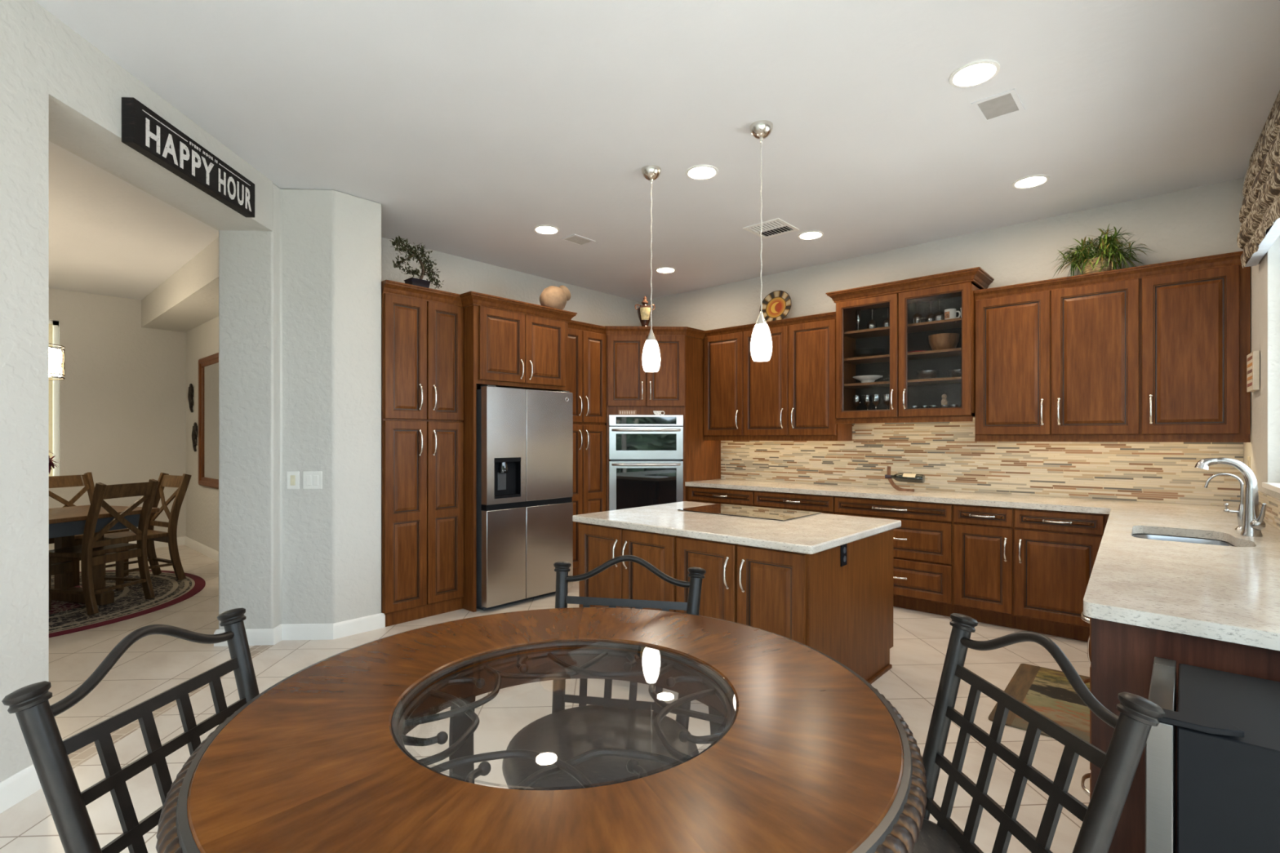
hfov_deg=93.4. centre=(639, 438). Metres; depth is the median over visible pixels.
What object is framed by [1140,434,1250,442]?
trim
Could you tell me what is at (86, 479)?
dining chair
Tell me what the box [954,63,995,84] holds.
diffuser
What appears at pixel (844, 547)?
power outlet
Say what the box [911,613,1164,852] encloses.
counter chair
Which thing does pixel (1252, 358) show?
wall plaque
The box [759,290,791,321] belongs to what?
decorative plate
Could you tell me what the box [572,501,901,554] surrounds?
countertop
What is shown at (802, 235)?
diffuser
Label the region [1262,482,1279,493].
window sill
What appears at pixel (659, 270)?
diffuser
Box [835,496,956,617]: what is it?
base cabinet
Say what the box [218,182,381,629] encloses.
wall
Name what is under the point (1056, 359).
upper cabinet
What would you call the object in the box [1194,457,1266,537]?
kitchen faucet
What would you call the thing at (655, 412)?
ornament
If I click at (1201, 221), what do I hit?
wall
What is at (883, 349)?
glass plate
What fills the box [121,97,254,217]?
wall sign
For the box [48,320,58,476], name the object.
window
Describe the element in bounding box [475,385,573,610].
refrigerator
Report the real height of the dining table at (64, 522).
0.749 m
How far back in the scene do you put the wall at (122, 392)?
7.22 m
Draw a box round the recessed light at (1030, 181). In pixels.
[1012,174,1049,188]
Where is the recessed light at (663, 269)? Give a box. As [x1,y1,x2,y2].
[655,266,675,273]
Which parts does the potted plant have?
pot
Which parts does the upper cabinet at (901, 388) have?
door, handle, handle, panel, crown molding, door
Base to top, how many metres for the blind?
1.800 m
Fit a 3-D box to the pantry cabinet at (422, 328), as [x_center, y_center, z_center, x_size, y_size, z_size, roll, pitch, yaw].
[-1.881,0.115,4.798,0.787,2.490,0.648,0,0,42]
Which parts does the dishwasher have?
door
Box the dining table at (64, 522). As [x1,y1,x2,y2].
[48,505,159,605]
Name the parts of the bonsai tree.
pot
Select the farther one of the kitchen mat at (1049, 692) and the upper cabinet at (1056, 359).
the upper cabinet at (1056, 359)
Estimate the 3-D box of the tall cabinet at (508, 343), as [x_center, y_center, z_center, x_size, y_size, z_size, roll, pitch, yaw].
[-1.280,0.115,5.348,0.940,2.490,1.090,0,0,42]
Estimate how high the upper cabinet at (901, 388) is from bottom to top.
1.157 m
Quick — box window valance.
[1236,90,1279,268]
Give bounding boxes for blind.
[48,323,53,476]
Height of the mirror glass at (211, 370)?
1.300 m
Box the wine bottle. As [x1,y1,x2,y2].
[884,473,924,483]
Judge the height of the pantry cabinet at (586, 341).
2.485 m
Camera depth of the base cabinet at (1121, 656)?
1.59 m
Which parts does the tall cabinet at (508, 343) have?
door, crown molding, handle, handle, door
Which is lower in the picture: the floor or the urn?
the floor
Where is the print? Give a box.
[944,311,949,319]
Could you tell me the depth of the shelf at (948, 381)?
5.12 m
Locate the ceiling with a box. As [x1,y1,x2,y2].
[33,0,1279,301]
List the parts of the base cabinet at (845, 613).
door, handle, handle, door, door, handle, handle, door, shoe molding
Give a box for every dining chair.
[48,471,129,586]
[48,479,159,614]
[103,472,191,591]
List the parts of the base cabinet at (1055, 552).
handle, handle, door, drawer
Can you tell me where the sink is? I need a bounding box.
[1132,533,1231,546]
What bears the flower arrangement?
on the dining table at (64, 522)
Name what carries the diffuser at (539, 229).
attached to the recessed light at (543, 229)
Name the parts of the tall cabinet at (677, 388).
door, handle, handle, crown molding, door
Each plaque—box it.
[618,409,636,415]
[1246,351,1259,391]
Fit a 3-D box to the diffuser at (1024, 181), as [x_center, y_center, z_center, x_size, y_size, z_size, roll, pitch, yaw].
[2.569,-1.688,3.967,0.166,0.004,0.166,0,0,42]
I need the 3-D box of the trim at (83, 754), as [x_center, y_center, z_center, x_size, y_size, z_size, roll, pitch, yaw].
[-2.426,1.360,3.182,0.120,0.003,1.560,0,0,-3]
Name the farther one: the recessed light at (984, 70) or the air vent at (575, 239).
the air vent at (575, 239)
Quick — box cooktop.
[677,503,821,520]
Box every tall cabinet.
[460,291,577,612]
[604,325,720,511]
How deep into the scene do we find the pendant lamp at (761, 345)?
3.23 m
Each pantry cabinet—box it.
[381,280,463,626]
[568,320,605,575]
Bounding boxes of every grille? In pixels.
[564,235,591,244]
[977,93,1018,119]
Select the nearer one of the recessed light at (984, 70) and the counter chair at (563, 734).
the counter chair at (563, 734)
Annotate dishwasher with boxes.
[1145,657,1279,852]
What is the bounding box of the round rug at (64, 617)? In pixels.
[48,569,205,637]
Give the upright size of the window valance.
0.631 m
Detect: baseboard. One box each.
[0,764,41,813]
[49,536,385,646]
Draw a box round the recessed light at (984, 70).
[949,59,999,88]
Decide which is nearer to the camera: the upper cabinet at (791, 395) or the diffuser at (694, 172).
the diffuser at (694, 172)
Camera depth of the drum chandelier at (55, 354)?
5.14 m
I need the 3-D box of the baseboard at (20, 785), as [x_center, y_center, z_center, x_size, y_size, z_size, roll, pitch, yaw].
[-2.409,1.308,0.370,0.365,0.105,4.057,0,0,-3]
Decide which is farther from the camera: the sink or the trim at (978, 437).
the trim at (978, 437)
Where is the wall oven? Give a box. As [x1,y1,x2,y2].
[608,414,683,511]
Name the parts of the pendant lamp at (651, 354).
lamp shade, cord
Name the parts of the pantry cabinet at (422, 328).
door, door, handle, handle, crown molding, handle, handle, door, door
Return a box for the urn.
[635,296,655,326]
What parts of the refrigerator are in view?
door, door, door, door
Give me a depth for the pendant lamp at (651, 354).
3.76 m
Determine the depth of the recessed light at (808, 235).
5.01 m
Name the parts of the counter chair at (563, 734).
post, seat, rail, post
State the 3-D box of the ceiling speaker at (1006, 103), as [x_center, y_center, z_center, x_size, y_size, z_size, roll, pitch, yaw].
[1.822,-1.687,3.067,0.190,0.006,0.250,0,0,42]
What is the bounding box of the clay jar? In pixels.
[539,285,570,310]
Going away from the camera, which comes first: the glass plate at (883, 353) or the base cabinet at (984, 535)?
the base cabinet at (984, 535)
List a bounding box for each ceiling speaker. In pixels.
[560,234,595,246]
[971,88,1025,123]
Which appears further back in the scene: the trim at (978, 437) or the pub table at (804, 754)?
the trim at (978, 437)
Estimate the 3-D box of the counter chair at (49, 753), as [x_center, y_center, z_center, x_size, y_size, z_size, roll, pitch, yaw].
[-0.622,0.842,1.041,0.536,1.022,0.462,0,0,5]
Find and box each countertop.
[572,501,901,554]
[684,479,1279,650]
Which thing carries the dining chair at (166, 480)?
on the round rug at (64, 617)
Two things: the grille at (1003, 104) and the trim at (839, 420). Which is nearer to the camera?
the grille at (1003, 104)
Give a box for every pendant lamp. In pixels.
[641,164,661,372]
[749,120,773,361]
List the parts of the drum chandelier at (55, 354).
lamp shade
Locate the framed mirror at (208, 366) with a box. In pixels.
[198,352,218,488]
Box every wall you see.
[0,0,272,782]
[48,288,186,550]
[186,315,218,551]
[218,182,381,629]
[381,237,639,511]
[639,177,1243,546]
[1243,166,1279,499]
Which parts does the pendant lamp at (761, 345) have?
lamp shade, cord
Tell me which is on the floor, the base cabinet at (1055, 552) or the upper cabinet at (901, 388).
the base cabinet at (1055, 552)
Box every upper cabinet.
[703,325,743,440]
[741,311,852,440]
[825,266,994,423]
[973,266,1140,442]
[1139,250,1250,442]
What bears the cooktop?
in the countertop at (816, 533)
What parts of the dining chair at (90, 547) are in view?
leg, seat, leg, seat rail, leg, rail, rail, leg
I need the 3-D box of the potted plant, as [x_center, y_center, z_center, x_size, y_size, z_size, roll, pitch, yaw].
[3.208,-1.300,4.236,0.394,0.341,0.583,0,0,-31]
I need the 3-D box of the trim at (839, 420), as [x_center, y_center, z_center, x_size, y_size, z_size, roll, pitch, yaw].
[2.139,-0.149,4.978,1.085,0.042,0.028,0,0,42]
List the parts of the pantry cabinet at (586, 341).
door, door, handle, handle, crown molding, handle, handle, door, door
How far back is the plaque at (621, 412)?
6.10 m
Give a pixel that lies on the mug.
(949, 313)
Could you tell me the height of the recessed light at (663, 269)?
0.008 m
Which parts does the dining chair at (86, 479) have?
seat rail, rail, leg, leg, seat, leg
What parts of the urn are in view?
painted panel, lid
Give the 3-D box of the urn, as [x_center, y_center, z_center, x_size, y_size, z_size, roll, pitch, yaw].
[0.051,-1.298,6.207,0.160,0.335,0.160,0,0,42]
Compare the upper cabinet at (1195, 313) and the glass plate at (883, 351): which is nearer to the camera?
the upper cabinet at (1195, 313)
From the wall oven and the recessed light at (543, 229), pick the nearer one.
the recessed light at (543, 229)
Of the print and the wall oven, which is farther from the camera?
the wall oven
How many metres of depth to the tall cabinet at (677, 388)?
6.12 m
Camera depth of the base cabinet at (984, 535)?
4.36 m
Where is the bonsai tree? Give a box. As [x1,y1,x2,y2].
[389,235,444,288]
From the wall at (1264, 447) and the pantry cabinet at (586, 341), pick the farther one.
the pantry cabinet at (586, 341)
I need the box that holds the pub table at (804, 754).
[155,607,927,852]
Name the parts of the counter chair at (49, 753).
post, rail, post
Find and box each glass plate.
[853,349,884,353]
[853,351,884,355]
[853,352,884,356]
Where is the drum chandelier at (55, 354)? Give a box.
[48,343,65,379]
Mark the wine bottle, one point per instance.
(905, 477)
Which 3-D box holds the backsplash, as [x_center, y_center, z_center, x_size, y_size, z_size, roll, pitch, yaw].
[1.287,0.138,3.894,4.260,0.615,3.539,0,0,42]
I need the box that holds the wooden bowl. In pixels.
[928,333,959,350]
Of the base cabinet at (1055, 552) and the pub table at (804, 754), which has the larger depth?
the base cabinet at (1055, 552)
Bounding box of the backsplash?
[720,417,1279,530]
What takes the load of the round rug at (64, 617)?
on the floor
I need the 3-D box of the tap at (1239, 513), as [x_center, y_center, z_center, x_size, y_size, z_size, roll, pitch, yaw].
[2.885,0.308,2.968,0.162,0.276,0.054,0,0,42]
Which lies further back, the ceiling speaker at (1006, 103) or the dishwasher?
the ceiling speaker at (1006, 103)
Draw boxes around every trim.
[67,644,274,768]
[835,416,973,423]
[974,434,1140,442]
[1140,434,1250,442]
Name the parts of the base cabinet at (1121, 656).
handle, handle, handle, handle, drawer, drawer, drawer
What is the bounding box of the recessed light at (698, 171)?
[685,164,718,179]
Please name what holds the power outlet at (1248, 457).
attached to the wall at (1264, 447)
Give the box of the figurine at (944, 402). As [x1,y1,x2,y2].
[941,394,947,407]
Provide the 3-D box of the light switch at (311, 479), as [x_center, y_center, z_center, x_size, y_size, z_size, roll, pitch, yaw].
[-2.215,0.284,4.079,0.125,0.120,0.010,0,0,-3]
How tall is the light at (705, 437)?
0.050 m
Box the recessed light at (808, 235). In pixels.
[797,231,823,239]
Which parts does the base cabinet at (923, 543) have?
handle, drawer, drawer, handle, handle, drawer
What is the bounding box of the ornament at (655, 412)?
[653,410,664,415]
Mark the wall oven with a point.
(646, 452)
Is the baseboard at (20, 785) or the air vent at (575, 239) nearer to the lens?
the baseboard at (20, 785)
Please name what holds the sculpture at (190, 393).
attached to the wall at (202, 340)
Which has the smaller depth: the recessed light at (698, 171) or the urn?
the recessed light at (698, 171)
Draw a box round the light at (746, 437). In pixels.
[743,435,852,440]
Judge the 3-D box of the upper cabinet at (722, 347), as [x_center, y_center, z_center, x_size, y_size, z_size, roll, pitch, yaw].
[0.952,-0.552,6.331,0.492,1.155,0.377,0,0,42]
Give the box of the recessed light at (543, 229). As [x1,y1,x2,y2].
[533,225,559,234]
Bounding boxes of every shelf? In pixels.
[844,317,961,339]
[844,347,961,364]
[844,376,961,388]
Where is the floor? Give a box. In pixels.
[0,545,1090,852]
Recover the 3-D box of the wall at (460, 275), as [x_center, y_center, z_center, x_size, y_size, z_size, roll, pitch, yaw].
[-1.258,-0.165,6.191,0.150,3.050,3.550,0,0,42]
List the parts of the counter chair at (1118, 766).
seat, post, rail, post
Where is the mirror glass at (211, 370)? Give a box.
[203,362,218,479]
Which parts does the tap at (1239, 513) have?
spout, lever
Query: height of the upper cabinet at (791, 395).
1.155 m
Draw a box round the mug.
[944,308,960,319]
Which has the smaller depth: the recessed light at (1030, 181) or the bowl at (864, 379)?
the recessed light at (1030, 181)
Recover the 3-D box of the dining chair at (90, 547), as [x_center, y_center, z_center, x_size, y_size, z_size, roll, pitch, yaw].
[-4.364,0.849,4.882,0.599,1.015,0.486,0,0,10]
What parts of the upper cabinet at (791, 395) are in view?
door, handle, crown molding, handle, door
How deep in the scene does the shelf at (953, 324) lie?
5.13 m
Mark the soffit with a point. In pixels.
(188, 299)
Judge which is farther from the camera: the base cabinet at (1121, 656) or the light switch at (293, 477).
the light switch at (293, 477)
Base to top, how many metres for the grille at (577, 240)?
0.004 m
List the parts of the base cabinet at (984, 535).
handle, drawer, door, handle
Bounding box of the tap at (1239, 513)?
[1204,472,1244,530]
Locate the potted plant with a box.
[1047,224,1154,276]
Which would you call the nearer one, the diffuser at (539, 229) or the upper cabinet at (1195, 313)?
the upper cabinet at (1195, 313)
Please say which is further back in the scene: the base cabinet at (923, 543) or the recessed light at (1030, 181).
the base cabinet at (923, 543)
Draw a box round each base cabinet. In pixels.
[578,522,893,684]
[687,486,755,506]
[754,490,835,514]
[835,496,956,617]
[953,503,1016,628]
[1013,507,1109,641]
[1080,611,1279,852]
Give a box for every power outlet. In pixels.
[840,543,847,566]
[1247,456,1250,468]
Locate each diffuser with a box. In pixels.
[536,226,556,233]
[657,268,673,272]
[688,167,715,177]
[800,232,821,238]
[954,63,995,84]
[1015,177,1045,186]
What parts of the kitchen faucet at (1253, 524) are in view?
spout, lever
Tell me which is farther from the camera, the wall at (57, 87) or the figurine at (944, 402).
the figurine at (944, 402)
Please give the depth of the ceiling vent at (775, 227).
4.85 m
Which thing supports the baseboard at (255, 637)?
attached to the wall at (300, 300)
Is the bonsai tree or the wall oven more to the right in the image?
the wall oven
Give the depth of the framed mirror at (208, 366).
6.93 m
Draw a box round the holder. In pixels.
[886,466,914,491]
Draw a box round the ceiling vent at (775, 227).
[742,217,799,239]
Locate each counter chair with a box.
[1,608,259,852]
[502,555,706,790]
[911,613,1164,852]
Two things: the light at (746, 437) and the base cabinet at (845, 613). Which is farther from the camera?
the light at (746, 437)
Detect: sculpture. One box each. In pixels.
[187,383,193,412]
[191,422,197,451]
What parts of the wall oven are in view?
oven door, handle, microwave door, handle, control panel, pane, pane, pane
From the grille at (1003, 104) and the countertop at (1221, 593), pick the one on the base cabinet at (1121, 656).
the countertop at (1221, 593)
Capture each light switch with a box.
[287,471,299,488]
[302,471,322,488]
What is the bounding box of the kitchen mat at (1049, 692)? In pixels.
[988,663,1089,742]
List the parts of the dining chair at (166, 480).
leg, seat, seat rail, leg, rail, rail, leg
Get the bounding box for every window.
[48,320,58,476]
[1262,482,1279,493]
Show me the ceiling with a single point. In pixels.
(473, 126)
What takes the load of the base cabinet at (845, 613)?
on the floor
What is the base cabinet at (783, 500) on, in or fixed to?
on the floor
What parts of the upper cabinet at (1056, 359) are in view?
door, handle, crown molding, handle, door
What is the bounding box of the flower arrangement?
[48,450,59,474]
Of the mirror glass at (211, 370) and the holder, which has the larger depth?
the mirror glass at (211, 370)
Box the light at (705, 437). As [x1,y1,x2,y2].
[703,435,743,440]
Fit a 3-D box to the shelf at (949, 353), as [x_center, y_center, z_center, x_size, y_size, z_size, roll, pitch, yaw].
[2.279,-0.695,5.132,1.043,0.020,0.344,0,0,42]
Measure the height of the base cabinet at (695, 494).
0.872 m
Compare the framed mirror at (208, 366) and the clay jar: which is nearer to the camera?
the clay jar
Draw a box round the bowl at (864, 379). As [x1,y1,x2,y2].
[853,375,883,382]
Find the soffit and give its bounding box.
[141,236,218,332]
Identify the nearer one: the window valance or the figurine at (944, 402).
the window valance
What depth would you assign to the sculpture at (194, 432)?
7.29 m
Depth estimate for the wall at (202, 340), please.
7.30 m

